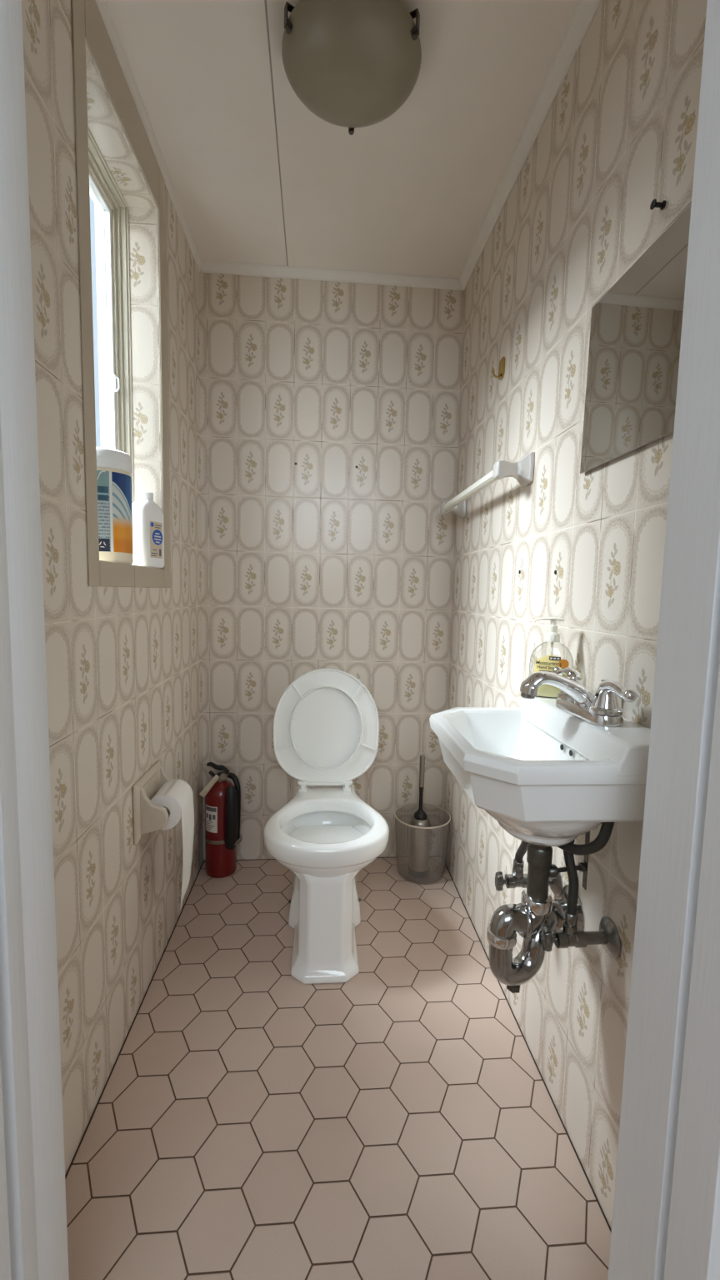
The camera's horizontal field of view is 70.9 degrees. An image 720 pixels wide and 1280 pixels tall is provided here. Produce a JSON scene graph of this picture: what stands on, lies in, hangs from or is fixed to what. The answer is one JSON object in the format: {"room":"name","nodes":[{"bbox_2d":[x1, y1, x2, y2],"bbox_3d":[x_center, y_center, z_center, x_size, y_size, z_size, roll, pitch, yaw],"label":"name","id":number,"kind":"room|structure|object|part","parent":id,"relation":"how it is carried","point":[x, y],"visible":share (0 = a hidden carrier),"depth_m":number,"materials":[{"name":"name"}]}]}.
{"room":"small bathroom","nodes":[
{"label":"small bathroom","id":0,"kind":"room"},
{"bbox_2d":[89,185,109,448],"bbox_3d":[-0.719,-0.479,1.311,0.034,2.110,1.862,1,5,-4],"label":"sky","id":1,"kind":"structure","parent":0,"point":[99,228],"depth_m":1.42,"materials":[{"name":"paint"}]},
{"bbox_2d":[21,0,203,1174],"bbox_3d":[-0.629,-0.165,1.197,0.135,2.310,1.562,1,5,-4],"label":"wall","id":2,"kind":"structure","parent":0,"point":[124,665],"depth_m":1.12,"materials":[{"name":"tile"}]},
{"bbox_2d":[87,126,134,502],"bbox_3d":[-0.661,-0.685,1.227,0.052,0.994,0.442,1,5,-4],"label":"window","id":3,"kind":"structure","parent":2,"relation":"in","point":[102,183],"depth_m":1.40,"materials":[{"name":"beige plastic"}]},
{"bbox_3d":[-0.676,-0.674,1.226,0.016,0.949,0.372,1,5,-4],"label":"sash","id":4,"kind":"part","parent":3,"relation":"part of","materials":[{"name":"white plastic"}]},
{"bbox_2d":[96,446,133,564],"bbox_3d":[-0.610,-0.318,1.222,0.111,0.265,0.111,1,5,-4],"label":"wipes canister","id":5,"kind":"object","parent":2,"relation":"on","point":[114,468],"visible":0.57,"depth_m":1.18,"materials":[{"name":"multicoloured plastic"}]},
{"bbox_3d":[-0.607,-0.426,1.212,0.111,0.047,0.111,1,5,-4],"label":"lid","id":6,"kind":"part","parent":5,"relation":"part of","materials":[{"name":"white plastic"}]},
{"bbox_2d":[71,0,170,587],"bbox_3d":[-0.554,-0.713,1.236,0.003,1.162,0.549,1,5,-4],"label":"trim","id":7,"kind":"structure","parent":2,"relation":"attached to","point":[87,22],"depth_m":1.04,"materials":[{"name":"beige wood"}]},
{"bbox_2d":[65,860,204,1179],"bbox_3d":[-0.590,0.978,1.376,0.003,0.001,1.432,1,5,-4],"label":"trim","id":8,"kind":"structure","parent":2,"relation":"attached to","point":[105,1086],"depth_m":1.23,"materials":[{"name":"beige"}]},
{"bbox_2d":[131,491,164,568],"bbox_3d":[-0.602,-0.309,1.428,0.058,0.209,0.091,3,6,17],"label":"bottle","id":9,"kind":"object","parent":2,"relation":"in","point":[148,516],"visible":0.86,"depth_m":1.40,"materials":[{"name":"white plastic"}]},
{"bbox_2d":[154,532,160,542],"bbox_3d":[-0.572,-0.288,1.431,0.001,0.028,0.028,3,6,18],"label":"print","id":10,"kind":"object","parent":9,"relation":"attached to","point":[157,535],"depth_m":1.43,"materials":[{"name":"white"}]},
{"bbox_2d":[95,0,201,271],"bbox_3d":[-0.536,-1.305,1.160,0.011,0.028,1.432,1,5,-4],"label":"trim","id":11,"kind":"structure","parent":2,"relation":"attached to","point":[102,4],"depth_m":1.27,"materials":[{"name":"white paint"}]},
{"bbox_2d":[132,760,170,844],"bbox_3d":[-0.544,0.437,1.383,0.078,0.156,0.198,1,5,-4],"label":"toilet paper holder","id":12,"kind":"object","parent":2,"relation":"attached to","point":[148,816],"visible":0.8,"depth_m":1.30,"materials":[{"name":"beige ceramic"}]},
{"bbox_3d":[-0.534,0.442,1.311,0.069,0.126,0.018,1,5,-4],"label":"arm","id":13,"kind":"part","parent":12,"relation":"part of","materials":[{"name":"beige ceramic"}]},
{"bbox_3d":[-0.546,0.427,1.469,0.069,0.126,0.012,1,5,-4],"label":"arm","id":14,"kind":"part","parent":12,"relation":"part of","materials":[{"name":"beige ceramic"}]},
{"bbox_2d":[150,778,194,908],"bbox_3d":[-0.526,0.564,1.413,0.098,0.322,0.133,1,5,-4],"label":"toilet paper roll","id":15,"kind":"object","parent":12,"relation":"hanging from","point":[176,795],"visible":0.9,"depth_m":1.39,"materials":[{"name":"white paper"}]},
{"bbox_2d":[199,268,464,860],"bbox_3d":[-0.121,-0.232,2.016,1.000,2.310,0.001,1,5,-4],"label":"wall","id":16,"kind":"structure","parent":0,"point":[321,561],"depth_m":1.99,"materials":[{"name":"tile"}]},
{"bbox_2d":[205,856,435,861],"bbox_3d":[-0.146,0.917,2.123,0.991,0.001,0.003,1,5,-4],"label":"trim","id":17,"kind":"structure","parent":16,"relation":"attached to","point":[397,856],"depth_m":2.11,"materials":[{"name":"beige"}]},
{"bbox_2d":[200,260,463,290],"bbox_3d":[-0.090,-1.365,1.895,0.990,0.028,0.026,1,5,-4],"label":"trim","id":18,"kind":"structure","parent":16,"relation":"attached to","point":[208,266],"depth_m":1.89,"materials":[{"name":"white paint"}]},
{"bbox_2d":[65,856,611,1279],"bbox_3d":[-0.090,0.991,1.365,1.200,0.001,1.732,1,5,-4],"label":"floor","id":19,"kind":"structure","parent":0,"point":[396,1120],"depth_m":1.07,"materials":[{"name":"tile"}]},
{"bbox_2d":[199,762,242,878],"bbox_3d":[-0.533,0.697,1.989,0.156,0.446,0.130,2,5,8],"label":"fire extinguisher","id":20,"kind":"object","parent":19,"relation":"on","point":[223,799],"visible":1,"depth_m":1.95,"materials":[{"name":"red metal"}]},
{"bbox_2d":[205,805,216,829],"bbox_3d":[-0.574,0.685,1.943,0.051,0.090,0.006,4,6,25],"label":"print","id":21,"kind":"object","parent":20,"relation":"attached to","point":[211,810],"depth_m":1.94,"materials":[{"name":"grey paper"}]},
{"bbox_3d":[-0.560,0.519,1.966,0.058,0.030,0.020,0,6,-11],"label":"carry handle","id":22,"kind":"part","parent":20,"relation":"part of","materials":[{"name":"black plastic"}]},
{"bbox_3d":[-0.553,0.499,1.975,0.087,0.049,0.032,1,5,-4],"label":"squeeze lever","id":23,"kind":"part","parent":20,"relation":"part of","materials":[{"name":"black plastic"}]},
{"bbox_2d":[263,667,389,983],"bbox_3d":[-0.111,0.541,1.648,0.384,0.840,0.515,1,5,-4],"label":"toilet","id":24,"kind":"object","parent":19,"relation":"on","point":[326,721],"visible":1,"depth_m":1.71,"materials":[{"name":"white ceramic"}]},
{"bbox_3d":[-0.125,0.515,1.816,0.188,0.015,0.014,1,5,-4],"label":"hinge rod","id":25,"kind":"part","parent":24,"relation":"part of","materials":[{"name":"white plastic"}]},
{"bbox_3d":[-0.120,0.306,1.817,0.378,0.404,0.065,1,5,-4],"label":"seat","id":26,"kind":"part","parent":24,"relation":"part of","materials":[{"name":"white plastic"}]},
{"bbox_3d":[-0.122,0.307,1.840,0.384,0.405,0.064,1,5,-4],"label":"lid","id":27,"kind":"part","parent":24,"relation":"part of","materials":[{"name":"white plastic"}]},
{"bbox_3d":[-0.111,0.648,1.659,0.381,0.196,0.515,1,5,-4],"label":"bowl","id":28,"kind":"part","parent":24,"relation":"part of","materials":[{"name":"white ceramic"}]},
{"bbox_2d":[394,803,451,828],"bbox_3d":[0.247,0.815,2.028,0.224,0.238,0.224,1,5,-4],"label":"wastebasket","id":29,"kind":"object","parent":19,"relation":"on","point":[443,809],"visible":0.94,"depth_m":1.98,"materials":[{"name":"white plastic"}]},
{"bbox_2d":[408,816,431,878],"bbox_3d":[0.237,0.815,2.013,0.086,0.228,0.086,1,5,-4],"label":"canister","id":30,"kind":"object","parent":29,"relation":"in","point":[419,845],"visible":0.83,"depth_m":1.98,"materials":[{"name":"silver metal"}]},
{"bbox_2d":[413,754,426,819],"bbox_3d":[0.242,0.576,1.990,0.052,0.252,0.052,1,5,-4],"label":"toilet brush","id":31,"kind":"object","parent":30,"relation":"in","point":[420,814],"visible":1,"depth_m":1.98,"materials":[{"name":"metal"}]},
{"bbox_2d":[441,856,612,1233],"bbox_3d":[0.403,0.993,1.452,0.003,0.001,1.432,1,5,-4],"label":"trim","id":32,"kind":"structure","parent":19,"relation":"on","point":[576,1153],"depth_m":1.15,"materials":[{"name":"beige"}]},
{"bbox_2d":[105,0,578,279],"bbox_3d":[-0.073,-1.313,1.194,1.260,0.001,1.632,1,5,-4],"label":"ceiling","id":33,"kind":"structure","parent":0,"point":[257,176],"depth_m":1.32,"materials":[{"name":"white paint"}]},
{"bbox_2d":[281,0,421,135],"bbox_3d":[-0.018,-1.250,1.095,0.299,0.104,0.304,1,5,-4],"label":"ceiling light","id":34,"kind":"object","parent":33,"relation":"attached to","point":[353,63],"visible":1,"depth_m":1.05,"materials":[{"name":"white glass"}]},
{"bbox_2d":[442,0,707,1229],"bbox_3d":[0.435,-0.150,1.279,0.001,2.310,1.562,1,5,-4],"label":"wall","id":35,"kind":"structure","parent":0,"point":[618,136],"depth_m":1.07,"materials":[{"name":"tile"}]},
{"bbox_2d":[440,451,534,518],"bbox_3d":[0.369,-0.470,1.599,0.090,0.081,0.663,1,5,-4],"label":"towel bar","id":36,"kind":"object","parent":35,"relation":"attached to","point":[522,470],"visible":1,"depth_m":1.31,"materials":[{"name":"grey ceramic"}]},
{"bbox_3d":[0.347,-0.499,1.897,0.090,0.081,0.063,1,5,-4],"label":"post","id":37,"kind":"part","parent":36,"relation":"part of","materials":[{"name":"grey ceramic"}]},
{"bbox_3d":[0.392,-0.441,1.302,0.090,0.081,0.063,1,5,-4],"label":"post","id":38,"kind":"part","parent":36,"relation":"part of","materials":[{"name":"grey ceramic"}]},
{"bbox_2d":[491,356,505,380],"bbox_3d":[0.410,-0.811,1.512,0.032,0.058,0.044,1,5,-4],"label":"robe hook","id":39,"kind":"object","parent":35,"relation":"attached to","point":[502,363],"visible":1,"depth_m":1.51,"materials":[{"name":"gold metal"}]},
{"bbox_3d":[0.424,-0.811,1.513,0.005,0.058,0.044,1,5,-4],"label":"plate","id":40,"kind":"part","parent":39,"relation":"part of","materials":[{"name":"gold metal"}]},
{"bbox_2d":[495,840,528,891],"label":"shutoff valve","id":41,"kind":"object","parent":35,"relation":"attached to","point":[518,877],"depth_m":1.11,"materials":[{"name":"metal"}]},
{"bbox_3d":[0.314,0.533,1.118,0.027,0.046,0.027,1,5,-4],"label":"valve handle","id":42,"kind":"part","parent":41,"relation":"part of","materials":[{"name":"metal"}]},
{"bbox_2d":[458,0,602,290],"bbox_3d":[0.439,-1.291,1.234,0.032,0.028,1.432,1,5,-4],"label":"trim","id":43,"kind":"structure","parent":35,"relation":"attached to","point":[584,12],"depth_m":1.26,"materials":[{"name":"white paint"}]},
{"bbox_2d":[486,830,590,993],"bbox_3d":[0.364,0.482,0.954,0.289,0.318,0.110,-3,7,-40],"label":"trap","id":44,"kind":"object","parent":35,"relation":"attached to","point":[537,910],"visible":0.88,"depth_m":0.90,"materials":[{"name":"silver metal"}]},
{"bbox_3d":[0.400,0.544,1.018,0.116,0.065,0.044,-4,7,-43],"label":"wall arm","id":45,"kind":"part","parent":44,"relation":"part of","materials":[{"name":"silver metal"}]},
{"bbox_3d":[0.376,0.418,0.917,0.074,0.023,0.021,1,5,-4],"label":"pivot rod","id":46,"kind":"part","parent":44,"relation":"part of","materials":[{"name":"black metal"}]},
{"bbox_2d":[429,695,651,846],"bbox_3d":[0.301,0.239,0.906,0.310,0.221,0.367,1,5,-4],"label":"sink","id":47,"kind":"object","parent":35,"relation":"attached to","point":[549,775],"visible":0.84,"depth_m":0.77,"materials":[{"name":"white ceramic"}]},
{"bbox_3d":[0.311,0.299,0.909,0.270,0.102,0.292,1,5,-4],"label":"underside bowl","id":48,"kind":"part","parent":47,"relation":"part of","materials":[{"name":"white ceramic"}]},
{"bbox_2d":[534,617,569,697],"bbox_3d":[0.395,0.034,1.042,0.086,0.164,0.046,3,6,22],"label":"soap bottle","id":49,"kind":"object","parent":47,"relation":"on","point":[547,663],"visible":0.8,"depth_m":1.03,"materials":[{"name":"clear plastic"}]},
{"bbox_2d":[520,666,637,727],"bbox_3d":[0.400,0.095,0.887,0.194,0.076,0.178,6,7,43],"label":"faucet","id":50,"kind":"object","parent":47,"relation":"on","point":[604,709],"visible":1,"depth_m":0.87,"materials":[{"name":"silver metal"}]},
{"bbox_3d":[0.353,0.093,0.892,0.142,0.075,0.059,1,5,-4],"label":"spout","id":51,"kind":"part","parent":50,"relation":"part of","materials":[{"name":"silver metal"}]},
{"bbox_3d":[0.398,0.064,0.974,0.025,0.026,0.079,1,5,-7],"label":"lever","id":52,"kind":"part","parent":50,"relation":"part of","materials":[{"name":"silver metal"}]},
{"bbox_3d":[0.401,0.088,0.951,0.053,0.042,0.053,1,5,-4],"label":"handle","id":53,"kind":"part","parent":50,"relation":"part of","materials":[{"name":"silver metal"}]},
{"bbox_3d":[0.404,0.123,0.898,0.056,0.018,0.168,1,5,-4],"label":"plate","id":54,"kind":"part","parent":50,"relation":"part of","materials":[{"name":"silver metal"}]},
{"bbox_3d":[0.409,0.099,0.840,0.053,0.042,0.053,1,5,-4],"label":"handle","id":55,"kind":"part","parent":50,"relation":"part of","materials":[{"name":"silver metal"}]},
{"bbox_3d":[0.411,0.080,0.806,0.025,0.026,0.095,1,5,-2],"label":"lever","id":56,"kind":"part","parent":50,"relation":"part of","materials":[{"name":"silver metal"}]},
{"bbox_2d":[548,873,562,896],"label":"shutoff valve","id":57,"kind":"object","parent":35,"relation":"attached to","point":[555,885],"depth_m":1.11,"materials":[{"name":"metal"}]},
{"bbox_2d":[541,839,622,958],"bbox_3d":[0.390,0.409,0.923,0.126,0.315,0.119,1,5,-4],"label":"shutoff valve","id":58,"kind":"object","parent":35,"relation":"attached to","point":[608,936],"visible":0.74,"depth_m":0.90,"materials":[{"name":"metal"}]},
{"bbox_3d":[0.340,0.535,0.904,0.027,0.046,0.027,1,5,-4],"label":"valve handle","id":59,"kind":"part","parent":58,"relation":"part of","materials":[{"name":"metal"}]},
{"bbox_2d":[557,822,614,855],"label":"pipe","id":60,"kind":"object","parent":35,"relation":"attached to","point":[601,840],"depth_m":0.83,"materials":[{"name":"metal"}]},
{"bbox_2d":[580,203,692,473],"bbox_3d":[0.467,-0.481,0.855,0.010,0.319,0.319,1,5,-4],"label":"mirror","id":61,"kind":"object","parent":35,"relation":"attached to","point":[636,328],"visible":0.61,"depth_m":0.84,"materials":[{"name":"grey mirror"}]},
{"bbox_2d":[650,199,666,210],"bbox_3d":[0.470,-0.686,0.797,0.020,0.013,0.013,1,5,-4],"label":"hook","id":62,"kind":"object","parent":35,"relation":"attached to","point":[655,203],"visible":1,"depth_m":0.80,"materials":[{"name":"black metal"}]},
{"bbox_3d":[-0.010,-0.088,0.527,1.500,2.310,0.125,1,5,-4],"label":"wall","id":63,"kind":"structure","parent":0,"visible":0},
{"bbox_2d":[0,0,719,1279],"bbox_3d":[0.013,0.032,0.533,0.798,2.068,0.171,1,5,-4],"label":"door frame","id":64,"kind":"structure","parent":63,"relation":"in","point":[666,1222],"depth_m":0.56,"materials":[{"name":"white paint"}]}
]}

